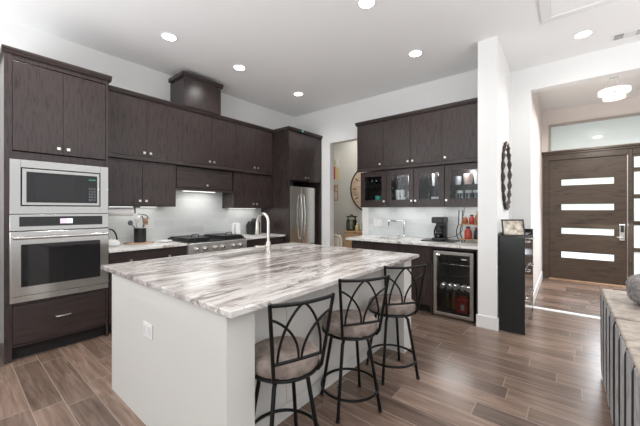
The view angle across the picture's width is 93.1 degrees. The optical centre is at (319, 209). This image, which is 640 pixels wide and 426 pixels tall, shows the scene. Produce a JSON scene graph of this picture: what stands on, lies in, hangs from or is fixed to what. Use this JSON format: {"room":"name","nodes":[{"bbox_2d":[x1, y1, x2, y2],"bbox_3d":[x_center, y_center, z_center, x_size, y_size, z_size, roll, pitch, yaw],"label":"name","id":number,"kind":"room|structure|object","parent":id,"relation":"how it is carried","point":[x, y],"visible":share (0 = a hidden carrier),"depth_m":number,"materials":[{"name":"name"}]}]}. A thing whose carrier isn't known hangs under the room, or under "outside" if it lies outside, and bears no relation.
{"room":"kitchen","nodes":[
{"label":"kitchen","id":0,"kind":"room"},
{"bbox_2d":[0,18,293,242],"bbox_3d":[-2.593,-0.292,3.933,0.160,3.280,8.850,0,0,39],"label":"wall","id":1,"kind":"structure","parent":0,"point":[125,74],"depth_m":4.20,"materials":[{"name":"white paint"}]},
{"bbox_2d":[108,158,175,206],"bbox_3d":[-2.321,-0.314,3.861,0.349,0.566,0.828,0,0,39],"label":"upper cabinet","id":2,"kind":"object","parent":1,"relation":"attached to","point":[131,183],"visible":0.94,"depth_m":3.75,"materials":[{"name":"brown wood"}]},
{"bbox_3d":[-2.396,0.006,3.652,0.060,0.085,0.400,0,0,39],"label":"paper towel holder","id":3,"kind":"object","parent":2,"relation":"attached to","visible":0},
{"bbox_2d":[108,208,133,215],"bbox_3d":[-2.415,0.030,3.628,0.100,0.100,0.310,0,0,39],"label":"paper towel roll","id":4,"kind":"object","parent":3,"relation":"hanging from","point":[111,211],"visible":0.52,"depth_m":3.61,"materials":[{"name":"white paper"}]},
{"bbox_2d":[108,85,183,165],"bbox_3d":[-2.289,-1.014,3.893,0.378,0.817,0.918,0,0,39],"label":"upper cabinet","id":5,"kind":"object","parent":1,"relation":"attached to","point":[141,127],"visible":0.91,"depth_m":3.77,"materials":[{"name":"brown wood"}]},
{"bbox_2d":[176,166,232,192],"bbox_3d":[-1.776,-0.430,4.546,0.334,0.334,0.916,0,0,39],"label":"upper cabinet","id":6,"kind":"object","parent":1,"relation":"attached to","point":[188,179],"visible":0.95,"depth_m":4.42,"materials":[{"name":"brown wood"}]},
{"bbox_2d":[177,105,236,171],"bbox_3d":[-1.731,-1.014,4.583,0.378,0.817,0.853,0,0,39],"label":"upper cabinet","id":7,"kind":"object","parent":1,"relation":"attached to","point":[209,139],"visible":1,"depth_m":4.45,"materials":[{"name":"brown wood"}]},
{"bbox_2d":[168,70,223,114],"bbox_3d":[-1.809,-1.646,4.446,0.428,0.446,0.623,0,0,39],"label":"hood chimney","id":8,"kind":"object","parent":7,"relation":"on","point":[186,88],"visible":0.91,"depth_m":4.28,"materials":[{"name":"brown wood"}]},
{"bbox_2d":[222,172,272,208],"bbox_3d":[-1.222,-0.306,5.219,0.349,0.582,0.822,0,0,39],"label":"upper cabinet","id":9,"kind":"object","parent":1,"relation":"attached to","point":[250,191],"visible":1,"depth_m":5.06,"materials":[{"name":"brown wood"}]},
{"bbox_2d":[230,120,273,175],"bbox_3d":[-1.210,-1.014,5.226,0.378,0.817,0.797,0,0,39],"label":"upper cabinet","id":10,"kind":"object","parent":1,"relation":"attached to","point":[254,143],"visible":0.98,"depth_m":5.09,"materials":[{"name":"brown wood"}]},
{"bbox_2d":[0,277,625,425],"bbox_3d":[1.459,1.398,1.778,9.170,0.100,10.600,0,0,39],"label":"floor","id":11,"kind":"structure","parent":0,"point":[550,374],"depth_m":2.38,"materials":[{"name":"brown wood"}]},
{"bbox_2d":[0,44,111,364],"bbox_3d":[-2.727,-0.037,3.122,0.668,2.770,0.817,0,0,39],"label":"tall cabinet","id":12,"kind":"object","parent":11,"relation":"on","point":[52,110],"visible":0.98,"depth_m":2.85,"materials":[{"name":"brown wood"}]},
{"bbox_2d":[9,158,107,213],"bbox_3d":[-2.660,-0.203,3.078,0.491,0.487,0.736,0,0,39],"label":"microwave","id":13,"kind":"object","parent":12,"relation":"in","point":[31,191],"visible":1,"depth_m":2.88,"materials":[{"name":"silver metal"}]},
{"bbox_2d":[9,214,108,303],"bbox_3d":[-2.676,0.438,3.091,0.649,0.785,0.736,0,0,39],"label":"wall oven","id":14,"kind":"object","parent":12,"relation":"in","point":[51,255],"visible":0.99,"depth_m":2.88,"materials":[{"name":"silver metal"}]},
{"bbox_2d":[108,246,184,332],"bbox_3d":[-2.227,0.906,3.759,0.644,0.884,0.854,0,0,39],"label":"base cabinet","id":15,"kind":"object","parent":11,"relation":"on","point":[138,255],"visible":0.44,"depth_m":3.44,"materials":[{"name":"brown wood"}]},
{"bbox_2d":[109,241,186,252],"bbox_3d":[-2.219,0.448,3.754,0.644,0.030,0.858,0,0,39],"label":"countertop","id":16,"kind":"structure","parent":15,"relation":"on","point":[122,247],"depth_m":3.63,"materials":[{"name":"stone"}]},
{"bbox_2d":[109,229,119,246],"bbox_3d":[-2.466,0.328,3.562,0.224,0.208,0.211,0,0,39],"label":"tea kettle","id":17,"kind":"object","parent":16,"relation":"on","point":[112,242],"visible":0.59,"depth_m":3.55,"materials":[{"name":"white ceramic"}]},
{"bbox_2d":[124,241,153,244],"bbox_3d":[-2.321,0.426,3.887,0.240,0.013,0.280,0,0,39],"label":"cutting board","id":18,"kind":"object","parent":16,"relation":"on","point":[146,242],"visible":0.94,"depth_m":3.85,"materials":[{"name":"brown wood"}]},
{"bbox_2d":[134,227,145,242],"bbox_3d":[-2.320,0.325,3.905,0.144,0.189,0.144,0,0,39],"label":"utensil crock","id":19,"kind":"object","parent":18,"relation":"on","point":[139,233],"visible":0.93,"depth_m":3.85,"materials":[{"name":"black ceramic"}]},
{"bbox_2d":[166,235,246,254],"bbox_3d":[-1.626,0.874,4.421,0.718,0.948,0.914,0,0,39],"label":"gas range","id":20,"kind":"object","parent":11,"relation":"on","point":[212,244],"visible":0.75,"depth_m":4.17,"materials":[{"name":"silver metal"}]},
{"bbox_2d":[170,234,209,239],"bbox_3d":[-1.817,0.366,4.235,0.485,0.065,0.325,0,0,39],"label":"griddle","id":21,"kind":"object","parent":20,"relation":"on","point":[193,236],"visible":1,"depth_m":4.12,"materials":[{"name":"black metal"}]},
{"bbox_2d":[166,237,245,243],"bbox_3d":[-1.659,0.434,4.447,0.635,0.016,0.914,0,0,39],"label":"cooktop","id":22,"kind":"object","parent":20,"relation":"in","point":[212,240],"depth_m":4.20,"materials":[{"name":"black metal"}]},
{"bbox_2d":[204,232,241,236],"bbox_3d":[-1.487,0.366,4.643,0.485,0.065,0.345,0,0,39],"label":"griddle","id":23,"kind":"object","parent":20,"relation":"on","point":[227,234],"visible":1,"depth_m":4.59,"materials":[{"name":"black metal"}]},
{"bbox_2d":[112,249,410,425],"bbox_3d":[-0.340,0.906,2.615,1.480,0.884,2.086,0,0,39],"label":"kitchen island","id":24,"kind":"object","parent":11,"relation":"on","point":[176,362],"visible":0.53,"depth_m":1.81,"materials":[{"name":"white paint"}]},
{"bbox_2d":[143,321,152,339],"bbox_3d":[-1.057,0.742,1.861,0.126,0.088,0.006,0,0,39],"label":"outlet","id":25,"kind":"object","parent":24,"relation":"attached to","point":[147,325],"depth_m":1.86,"materials":[{"name":"white plastic"}]},
{"bbox_2d":[101,242,418,318],"bbox_3d":[-0.371,0.448,2.644,1.708,0.030,2.129,0,0,39],"label":"island countertop","id":26,"kind":"structure","parent":24,"relation":"on","point":[232,287],"depth_m":2.08,"materials":[{"name":"white stone"}]},
{"bbox_2d":[220,249,285,257],"bbox_3d":[-0.654,0.553,3.129,0.253,0.179,0.928,0,0,39],"label":"island sink","id":27,"kind":"object","parent":26,"relation":"in","point":[277,249],"visible":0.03,"depth_m":3.21,"materials":[{"name":"silver metal"}]},
{"bbox_2d":[255,212,270,252],"bbox_3d":[-0.619,0.231,3.045,0.225,0.404,0.176,0,0,39],"label":"kitchen faucet","id":28,"kind":"object","parent":26,"relation":"on","point":[267,246],"visible":1,"depth_m":3.03,"materials":[{"name":"silver metal"}]},
{"bbox_2d":[247,237,283,247],"bbox_3d":[-1.115,0.906,5.132,0.644,0.884,0.820,0,0,39],"label":"base cabinet","id":29,"kind":"object","parent":11,"relation":"on","point":[274,240],"visible":0.12,"depth_m":4.91,"materials":[{"name":"brown wood"}]},
{"bbox_2d":[242,233,284,239],"bbox_3d":[-1.108,0.448,5.126,0.644,0.030,0.824,0,0,39],"label":"countertop","id":30,"kind":"structure","parent":29,"relation":"on","point":[261,235],"depth_m":5.05,"materials":[{"name":"stone"}]},
{"bbox_2d":[232,222,240,233],"bbox_3d":[-1.374,0.319,4.956,0.183,0.228,0.183,0,0,39],"label":"electric kettle","id":31,"kind":"object","parent":30,"relation":"on","point":[236,229],"visible":0.66,"depth_m":4.92,"materials":[{"name":"white plastic"}]},
{"bbox_2d":[246,218,255,234],"bbox_3d":[-1.188,0.293,5.286,0.179,0.278,0.120,0,0,39],"label":"knife block","id":32,"kind":"object","parent":30,"relation":"on","point":[250,226],"visible":0.91,"depth_m":5.23,"materials":[{"name":"black plastic"}]},
{"bbox_2d":[261,126,322,244],"bbox_3d":[-0.534,-0.037,5.751,0.768,2.770,0.922,0,0,39],"label":"tall cabinet","id":33,"kind":"object","parent":11,"relation":"on","point":[297,154],"visible":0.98,"depth_m":5.40,"materials":[{"name":"brown wood"}]},
{"bbox_2d":[255,292,334,425],"bbox_3d":[-0.186,0.885,1.623,0.413,0.927,0.448,0,0,-31],"label":"bar stool","id":34,"kind":"object","parent":11,"relation":"on","point":[279,359],"visible":0.94,"depth_m":1.50,"materials":[{"name":"metal"}]},
{"bbox_2d":[255,336,318,378],"bbox_3d":[-0.196,0.776,1.638,0.384,0.084,0.384,0,0,-31],"label":"seat cushion","id":35,"kind":"object","parent":34,"relation":"on","point":[289,366],"depth_m":1.51,"materials":[{"name":"fabric"}]},
{"bbox_2d":[290,186,314,243],"bbox_3d":[-0.546,0.451,5.744,0.701,1.735,0.760,0,0,39],"label":"refrigerator","id":36,"kind":"object","parent":11,"relation":"on","point":[302,199],"visible":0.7,"depth_m":5.54,"materials":[{"name":"grey metal"}]},
{"bbox_2d":[334,234,342,246],"bbox_3d":[0.354,0.913,6.190,0.489,0.870,0.434,0,0,39],"label":"dining chair","id":37,"kind":"object","parent":11,"relation":"on","point":[338,241],"visible":0.16,"depth_m":5.95,"materials":[{"name":"beige fabric"}]},
{"bbox_2d":[343,230,361,247],"bbox_3d":[0.839,0.878,5.819,0.700,0.940,0.400,0,0,39],"label":"sideboard","id":38,"kind":"object","parent":11,"relation":"on","point":[347,243],"visible":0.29,"depth_m":5.79,"materials":[{"name":"brown wood"}]},
{"bbox_2d":[346,214,356,230],"bbox_3d":[0.616,0.252,5.909,0.220,0.310,0.220,0,0,39],"label":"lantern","id":39,"kind":"object","parent":38,"relation":"on","point":[350,224],"visible":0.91,"depth_m":5.84,"materials":[{"name":"green"}]},
{"bbox_2d":[320,275,389,423],"bbox_3d":[0.213,0.885,2.095,0.413,0.927,0.448,0,0,-19],"label":"bar stool","id":40,"kind":"object","parent":11,"relation":"on","point":[350,324],"visible":0.97,"depth_m":1.96,"materials":[{"name":"metal"}]},
{"bbox_2d":[322,309,377,336],"bbox_3d":[0.207,0.776,2.112,0.384,0.084,0.384,0,0,-19],"label":"seat cushion","id":41,"kind":"object","parent":40,"relation":"on","point":[353,327],"depth_m":1.98,"materials":[{"name":"fabric"}]},
{"bbox_2d":[352,240,399,251],"bbox_3d":[0.998,0.906,4.669,0.773,0.884,0.683,0,0,39],"label":"base cabinet","id":42,"kind":"object","parent":11,"relation":"on","point":[381,246],"visible":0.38,"depth_m":4.38,"materials":[{"name":"brown wood"}]},
{"bbox_2d":[346,235,477,249],"bbox_3d":[1.336,0.448,4.357,1.833,0.030,0.724,0,0,39],"label":"countertop","id":43,"kind":"structure","parent":42,"relation":"on","point":[466,244],"depth_m":4.10,"materials":[{"name":"stone"}]},
{"bbox_2d":[388,220,405,236],"bbox_3d":[1.209,0.301,4.758,0.270,0.262,0.096,0,0,11],"label":"bar faucet","id":44,"kind":"object","parent":43,"relation":"on","point":[389,221],"visible":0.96,"depth_m":4.73,"materials":[{"name":"silver metal"}]},
{"bbox_2d":[421,238,459,242],"bbox_3d":[1.661,0.426,4.188,0.430,0.013,0.320,0,0,39],"label":"mat","id":45,"kind":"object","parent":43,"relation":"on","point":[427,239],"visible":0.93,"depth_m":4.11,"materials":[{"name":"black plastic"}]},
{"bbox_2d":[431,207,464,240],"bbox_3d":[1.758,0.195,4.250,0.477,0.450,0.244,0,0,-25],"label":"coffee maker","id":46,"kind":"object","parent":45,"relation":"on","point":[441,227],"visible":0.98,"depth_m":4.18,"materials":[{"name":"black plastic"}]},
{"bbox_2d":[456,210,477,241],"bbox_3d":[1.990,0.220,3.986,0.328,0.425,0.200,0,0,39],"label":"tiered stand","id":47,"kind":"object","parent":43,"relation":"on","point":[461,224],"visible":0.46,"depth_m":4.00,"materials":[{"name":"black metal"}]},
{"bbox_2d":[462,216,467,223],"bbox_3d":[1.918,0.138,4.005,0.076,0.100,0.076,0,0,39],"label":"jar","id":48,"kind":"object","parent":47,"relation":"on","point":[464,219],"visible":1,"depth_m":3.98,"materials":[{"name":"brown glass"}]},
{"bbox_2d":[464,226,471,238],"bbox_3d":[1.943,0.304,3.973,0.090,0.160,0.090,0,0,39],"label":"bottle","id":49,"kind":"object","parent":47,"relation":"on","point":[467,233],"visible":0.98,"depth_m":3.94,"materials":[{"name":"red"}]},
{"bbox_2d":[459,238,477,240],"bbox_3d":[1.995,0.393,3.982,0.260,0.015,0.200,0,0,39],"label":"shelf","id":50,"kind":"object","parent":47,"relation":"attached to","point":[461,239],"depth_m":3.92,"materials":[{"name":"brown wood"}]},
{"bbox_2d":[469,215,474,223],"bbox_3d":[1.980,0.127,3.955,0.070,0.120,0.070,0,0,39],"label":"jar","id":51,"kind":"object","parent":47,"relation":"on","point":[471,218],"visible":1,"depth_m":3.93,"materials":[{"name":"red glass"}]},
{"bbox_2d":[474,227,477,238],"bbox_3d":[2.051,0.309,3.962,0.070,0.150,0.070,0,0,39],"label":"bottle","id":52,"kind":"object","parent":47,"relation":"on","point":[476,228],"visible":0.7,"depth_m":3.94,"materials":[{"name":"black glass"}]},
{"bbox_2d":[366,264,426,384],"bbox_3d":[0.600,0.885,2.505,0.413,0.927,0.448,0,0,-14],"label":"bar stool","id":53,"kind":"object","parent":11,"relation":"on","point":[396,306],"visible":0.9,"depth_m":2.37,"materials":[{"name":"metal"}]},
{"bbox_2d":[368,294,415,314],"bbox_3d":[0.595,0.776,2.523,0.384,0.084,0.384,0,0,-14],"label":"seat cushion","id":54,"kind":"object","parent":53,"relation":"on","point":[395,307],"depth_m":2.38,"materials":[{"name":"fabric"}]},
{"bbox_2d":[399,244,430,311],"bbox_3d":[1.466,0.906,4.290,0.428,0.884,0.683,0,0,39],"label":"base cabinet","id":55,"kind":"object","parent":11,"relation":"on","point":[424,252],"visible":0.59,"depth_m":3.97,"materials":[{"name":"brown wood"}]},
{"bbox_2d":[433,249,475,321],"bbox_3d":[1.810,0.935,3.949,0.467,0.825,0.585,0,0,39],"label":"wine cooler","id":56,"kind":"object","parent":11,"relation":"on","point":[449,266],"visible":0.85,"depth_m":3.94,"materials":[{"name":"black metal"}]},
{"bbox_2d":[445,288,450,308],"bbox_3d":[1.639,1.136,3.884,0.062,0.270,0.062,0,0,39],"label":"bottle","id":57,"kind":"object","parent":56,"relation":"in","point":[447,297],"visible":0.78,"depth_m":3.87,"materials":[{"name":"green glass"}]},
{"bbox_2d":[437,268,469,277],"bbox_3d":[1.818,0.828,3.958,0.423,0.007,0.480,0,0,39],"label":"wire shelf","id":58,"kind":"object","parent":56,"relation":"attached to","point":[466,270],"depth_m":4.13,"materials":[{"name":"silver metal"}]},
{"bbox_2d":[437,282,469,293],"bbox_3d":[1.818,1.018,3.958,0.423,0.007,0.480,0,0,39],"label":"wire shelf","id":59,"kind":"object","parent":56,"relation":"attached to","point":[467,284],"depth_m":4.12,"materials":[{"name":"silver metal"}]},
{"bbox_2d":[438,258,469,266],"bbox_3d":[1.818,0.688,3.958,0.423,0.007,0.480,0,0,39],"label":"wire shelf","id":60,"kind":"object","parent":56,"relation":"attached to","point":[440,261],"depth_m":4.13,"materials":[{"name":"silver metal"}]},
{"bbox_2d":[452,289,456,309],"bbox_3d":[1.722,1.136,3.882,0.062,0.270,0.062,0,0,39],"label":"bottle","id":61,"kind":"object","parent":56,"relation":"in","point":[454,296],"visible":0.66,"depth_m":3.86,"materials":[{"name":"brown glass"}]},
{"bbox_2d":[457,296,468,313],"bbox_3d":[1.768,1.172,3.749,0.120,0.198,0.087,0,0,39],"label":"carton","id":62,"kind":"object","parent":56,"relation":"in","point":[462,302],"visible":1,"depth_m":3.72,"materials":[{"name":"red"}]},
{"bbox_2d":[431,246,477,314],"bbox_3d":[1.851,0.906,3.978,0.555,0.884,0.683,0,0,39],"label":"niche","id":63,"kind":"object","parent":11,"relation":"on","point":[433,248],"visible":0.23,"depth_m":3.73,"materials":[{"name":"brown wood"}]},
{"bbox_2d":[499,229,533,334],"bbox_3d":[2.436,0.803,3.709,0.266,1.090,1.040,0,0,39],"label":"cabinet","id":64,"kind":"object","parent":11,"relation":"on","point":[516,290],"visible":0.88,"depth_m":3.33,"materials":[{"name":"black paint"}]},
{"bbox_2d":[501,219,525,235],"bbox_3d":[2.190,0.206,3.437,0.230,0.186,0.066,0,0,11],"label":"picture frame","id":65,"kind":"object","parent":64,"relation":"on","point":[510,227],"visible":0.98,"depth_m":3.44,"materials":[{"name":"black plastic"}]},
{"bbox_2d":[503,221,523,234],"bbox_3d":[2.191,0.206,3.438,0.201,0.156,0.049,0,0,11],"label":"print","id":66,"kind":"object","parent":65,"relation":"attached to","point":[509,227],"depth_m":3.43},
{"bbox_2d":[600,289,639,425],"bbox_3d":[1.864,0.995,1.167,0.982,0.706,2.590,0,0,39],"label":"sideboard","id":67,"kind":"object","parent":11,"relation":"on","point":[619,315],"visible":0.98,"depth_m":1.72,"materials":[{"name":"grey wood"}]},
{"bbox_2d":[626,274,639,304],"bbox_3d":[2.186,0.537,2.000,0.238,0.216,0.311,0,0,39],"label":"vase","id":68,"kind":"object","parent":67,"relation":"on","point":[633,281],"visible":1,"depth_m":1.99,"materials":[{"name":"grey ceramic"}]},
{"bbox_2d":[0,0,639,116],"bbox_3d":[1.459,-1.982,1.778,9.170,0.100,10.600,0,0,39],"label":"ceiling","id":69,"kind":"structure","parent":0,"point":[335,53],"depth_m":3.38,"materials":[{"name":"white paint"}]},
{"bbox_2d":[161,32,176,40],"bbox_3d":[-1.685,-1.927,3.385,0.162,0.010,0.162,0,0,39],"label":"recessed light","id":70,"kind":"object","parent":69,"relation":"in","point":[167,36],"visible":1,"depth_m":3.37,"materials":[{"name":"white"}]},
{"bbox_2d":[233,65,245,70],"bbox_3d":[-1.094,-1.927,4.115,0.162,0.010,0.162,0,0,39],"label":"recessed light","id":71,"kind":"object","parent":69,"relation":"in","point":[237,67],"visible":1,"depth_m":4.11,"materials":[{"name":"white"}]},
{"bbox_2d":[358,0,374,8],"bbox_3d":[0.435,-1.927,2.826,0.162,0.010,0.162,0,0,39],"label":"recessed light","id":72,"kind":"object","parent":69,"relation":"in","point":[364,4],"visible":1,"depth_m":2.83,"materials":[{"name":"white"}]},
{"bbox_2d":[409,50,421,56],"bbox_3d":[1.178,-1.927,3.743,0.162,0.010,0.162,0,0,39],"label":"recessed light","id":73,"kind":"object","parent":69,"relation":"in","point":[414,53],"visible":1,"depth_m":3.74,"materials":[{"name":"white plastic"}]},
{"bbox_2d":[550,0,600,15],"bbox_3d":[2.167,-1.928,2.350,0.626,0.008,1.216,0,0,39],"label":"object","id":74,"kind":"structure","parent":69,"relation":"attached to","point":[557,6],"depth_m":2.84,"materials":[{"name":"white paint"}]},
{"bbox_2d":[539,0,619,23],"bbox_3d":[2.167,-1.921,2.350,0.790,0.022,1.380,0,0,39],"label":"trim","id":75,"kind":"structure","parent":69,"relation":"attached to","point":[545,9],"depth_m":2.91,"materials":[{"name":"white paint"}]},
{"bbox_2d":[573,30,592,38],"bbox_3d":[2.892,-1.927,3.333,0.162,0.010,0.162,0,0,39],"label":"recessed light","id":76,"kind":"object","parent":69,"relation":"in","point":[585,33],"visible":1,"depth_m":3.33,"materials":[{"name":"white plastic"}]},
{"bbox_2d":[598,76,630,101],"bbox_3d":[4.196,-1.754,4.323,0.344,0.354,0.344,0,0,39],"label":"ceiling light","id":77,"kind":"object","parent":69,"relation":"hanging from","point":[621,90],"visible":0.88,"depth_m":4.27,"materials":[{"name":"grey glass"}]},
{"bbox_2d":[610,28,639,41],"bbox_3d":[3.463,-1.925,3.276,0.460,0.014,0.150,0,0,39],"label":"ceiling vent","id":78,"kind":"object","parent":69,"relation":"in","point":[636,31],"visible":1,"depth_m":3.33,"materials":[{"name":"white"}]},
{"bbox_2d":[334,140,361,246],"bbox_3d":[1.722,-0.292,6.036,3.920,3.280,0.150,0,0,39],"label":"wall","id":79,"kind":"structure","parent":0,"point":[345,206],"depth_m":6.87,"materials":[{"name":"grey paint"}]},
{"bbox_2d":[334,185,337,200],"bbox_3d":[0.348,-0.387,7.040,0.160,0.370,0.018,0,0,39],"label":"wall plaque","id":80,"kind":"object","parent":79,"relation":"attached to","point":[335,186],"visible":0.74,"depth_m":7.01,"materials":[{"name":"brown wood"}]},
{"bbox_2d":[334,156,339,180],"bbox_3d":[0.368,-0.952,7.025,0.230,0.560,0.018,0,0,39],"label":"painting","id":81,"kind":"object","parent":79,"relation":"attached to","point":[336,158],"visible":0.76,"depth_m":7.00,"materials":[{"name":"multicoloured fabric"}]},
{"bbox_2d":[350,171,361,209],"bbox_3d":[1.085,-0.452,6.425,1.052,1.052,0.044,0,0,39],"label":"wall clock","id":82,"kind":"object","parent":79,"relation":"attached to","point":[355,187],"visible":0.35,"depth_m":6.65,"materials":[{"name":"brown wood"}]},
{"bbox_2d":[294,69,477,245],"bbox_3d":[0.907,-0.292,5.255,3.635,3.280,0.130,0,0,39],"label":"wall","id":83,"kind":"structure","parent":0,"point":[336,125],"depth_m":5.00,"materials":[{"name":"white paint"}]},
{"bbox_2d":[355,118,385,171],"bbox_3d":[0.880,-1.018,4.974,0.491,0.808,0.358,0,0,39],"label":"upper cabinet","id":84,"kind":"object","parent":83,"relation":"attached to","point":[370,132],"visible":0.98,"depth_m":4.84,"materials":[{"name":"brown wood"}]},
{"bbox_2d":[360,170,386,206],"bbox_3d":[0.930,-0.321,4.939,0.458,0.573,0.329,0,0,39],"label":"glass cabinet","id":85,"kind":"object","parent":83,"relation":"attached to","point":[369,191],"visible":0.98,"depth_m":4.94,"materials":[{"name":"brown wood"}]},
{"bbox_2d":[374,219,381,226],"bbox_3d":[0.977,0.228,5.108,0.160,0.120,0.010,0,0,39],"label":"wall switch","id":86,"kind":"object","parent":83,"relation":"attached to","point":[377,222],"visible":1,"depth_m":5.11,"materials":[{"name":"white plastic"}]},
{"bbox_2d":[386,168,413,206],"bbox_3d":[1.280,-0.321,4.655,0.438,0.573,0.329,0,0,39],"label":"glass cabinet","id":87,"kind":"object","parent":83,"relation":"attached to","point":[391,201],"visible":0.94,"depth_m":4.64,"materials":[{"name":"brown wood"}]},
{"bbox_2d":[382,105,445,169],"bbox_3d":[1.415,-1.018,4.540,0.883,0.808,0.358,0,0,39],"label":"upper cabinet","id":88,"kind":"object","parent":83,"relation":"attached to","point":[412,139],"visible":1,"depth_m":4.40,"materials":[{"name":"brown wood"}]},
{"bbox_2d":[414,165,444,206],"bbox_3d":[1.618,-0.321,4.382,0.428,0.573,0.329,0,0,39],"label":"glass cabinet","id":89,"kind":"object","parent":83,"relation":"attached to","point":[420,187],"visible":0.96,"depth_m":4.37,"materials":[{"name":"brown wood"}]},
{"bbox_2d":[432,174,435,185],"bbox_3d":[1.639,-0.422,4.360,0.044,0.180,0.044,0,0,39],"label":"bottle","id":90,"kind":"object","parent":89,"relation":"on","point":[433,175],"visible":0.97,"depth_m":4.34,"materials":[{"name":"white ceramic"}]},
{"bbox_2d":[441,97,477,164],"bbox_3d":[1.963,-1.018,4.097,0.523,0.808,0.358,0,0,39],"label":"upper cabinet","id":91,"kind":"object","parent":83,"relation":"attached to","point":[460,118],"visible":0.76,"depth_m":4.00,"materials":[{"name":"brown wood"}]},
{"bbox_2d":[444,162,477,206],"bbox_3d":[1.978,-0.321,4.091,0.493,0.573,0.329,0,0,39],"label":"glass cabinet","id":92,"kind":"object","parent":83,"relation":"attached to","point":[451,171],"visible":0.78,"depth_m":4.10,"materials":[{"name":"brown wood"}]},
{"bbox_2d":[454,176,461,184],"bbox_3d":[1.901,-0.393,4.174,0.090,0.120,0.090,0,0,39],"label":"cup","id":93,"kind":"object","parent":92,"relation":"on","point":[457,179],"visible":0.94,"depth_m":4.14,"materials":[{"name":"grey ceramic"}]},
{"bbox_2d":[456,190,462,197],"bbox_3d":[1.946,-0.168,4.215,0.090,0.190,0.090,0,0,39],"label":"glass","id":94,"kind":"object","parent":92,"relation":"in","point":[458,191],"visible":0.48,"depth_m":4.18,"materials":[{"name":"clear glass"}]},
{"bbox_2d":[451,184,477,186],"bbox_3d":[1.996,-0.328,4.114,0.457,0.008,0.256,0,0,39],"label":"shelf","id":95,"kind":"object","parent":92,"relation":"attached to","point":[452,185],"depth_m":4.09,"materials":[{"name":"clear glass"}]},
{"bbox_2d":[463,173,472,183],"bbox_3d":[2.002,-0.407,4.092,0.120,0.150,0.120,0,0,39],"label":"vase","id":96,"kind":"object","parent":92,"relation":"on","point":[468,177],"visible":0.95,"depth_m":4.05,"materials":[{"name":"beige ceramic"}]},
{"bbox_2d":[474,172,477,183],"bbox_3d":[2.087,-0.412,4.023,0.080,0.160,0.080,0,0,39],"label":"jug","id":97,"kind":"object","parent":92,"relation":"on","point":[475,173],"visible":0.59,"depth_m":4.00,"materials":[{"name":"white ceramic"}]},
{"bbox_2d":[478,36,510,317],"bbox_3d":[2.254,-0.292,3.875,0.195,3.280,1.140,0,0,39],"label":"wall column","id":98,"kind":"structure","parent":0,"point":[494,72],"depth_m":3.44,"materials":[{"name":"white paint"}]},
{"bbox_2d":[476,314,498,330],"bbox_3d":[2.388,1.278,3.852,1.367,0.140,0.239,0,0,-40],"label":"baseboard","id":99,"kind":"structure","parent":98,"relation":"attached to","point":[482,321],"depth_m":3.42,"materials":[{"name":"white"}]},
{"bbox_2d":[501,141,511,209],"bbox_3d":[2.341,-0.422,3.805,0.058,0.870,0.630,0,0,39],"label":"wall decor","id":100,"kind":"object","parent":98,"relation":"attached to","point":[506,164],"visible":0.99,"depth_m":3.79,"materials":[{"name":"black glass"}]},
{"bbox_2d":[532,92,541,289],"bbox_3d":[3.629,-0.292,5.168,0.137,3.280,2.300,0,0,39],"label":"wall","id":101,"kind":"structure","parent":0,"point":[536,109],"depth_m":4.90,"materials":[{"name":"white paint"}]},
{"bbox_2d":[533,271,542,304],"bbox_3d":[3.673,1.278,5.100,0.015,0.140,2.250,0,0,39],"label":"baseboard","id":102,"kind":"structure","parent":101,"relation":"attached to","point":[535,292],"depth_m":4.87,"materials":[{"name":"white wood"}]},
{"bbox_2d":[511,41,639,228],"bbox_3d":[4.618,-0.292,2.791,5.235,3.280,0.150,0,0,39],"label":"wall","id":103,"kind":"structure","parent":0,"point":[624,59],"depth_m":4.12,"materials":[{"name":"white paint"}]},
{"bbox_2d":[533,306,599,319],"bbox_3d":[3.948,1.342,3.334,2.660,0.012,0.090,0,0,39],"label":"trim","id":104,"kind":"structure","parent":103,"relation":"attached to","point":[534,307],"depth_m":3.93,"materials":[{"name":"white wood"}]},
{"bbox_2d":[542,96,639,270],"bbox_3d":[6.271,-0.292,4.605,4.950,3.280,0.150,0,0,39],"label":"wall","id":105,"kind":"structure","parent":0,"point":[628,105],"depth_m":5.59,"materials":[{"name":"white paint"}]},
{"bbox_2d":[549,277,625,287],"bbox_3d":[5.071,1.339,5.428,1.550,0.018,0.060,0,0,39],"label":"trim","id":106,"kind":"structure","parent":105,"relation":"attached to","point":[549,277],"depth_m":5.53,"materials":[{"name":"brown wood"}]},
{"bbox_2d":[549,155,627,285],"bbox_3d":[4.903,0.188,5.584,1.092,2.280,0.129,0,0,39],"label":"door","id":107,"kind":"structure","parent":105,"relation":"in","point":[588,197],"depth_m":5.57,"materials":[{"name":"brown wood"}]},
{"bbox_2d":[542,143,639,278],"bbox_3d":[5.381,0.113,5.203,2.585,2.470,0.140,0,0,39],"label":"door frame","id":108,"kind":"structure","parent":105,"relation":"attached to","point":[626,149],"depth_m":5.54,"materials":[{"name":"brown wood"}]},
{"bbox_2d":[543,112,639,151],"bbox_3d":[5.447,-1.387,5.253,2.545,0.528,0.180,0,0,39],"label":"window","id":109,"kind":"structure","parent":105,"relation":"in","point":[620,129],"depth_m":5.54,"materials":[{"name":"beige"}]},
{"bbox_2d":[633,154,639,274],"bbox_3d":[5.545,0.188,5.103,0.405,2.280,0.050,0,0,39],"label":"window","id":110,"kind":"structure","parent":105,"relation":"in","point":[636,157],"depth_m":5.19,"materials":[{"name":"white glass"}]},
{"bbox_2d":[601,289,639,322],"bbox_3d":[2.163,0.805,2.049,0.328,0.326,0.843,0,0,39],"label":"tabletop","id":111,"kind":"object","parent":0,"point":[615,304],"depth_m":2.05,"materials":[{"name":"beige wood"}]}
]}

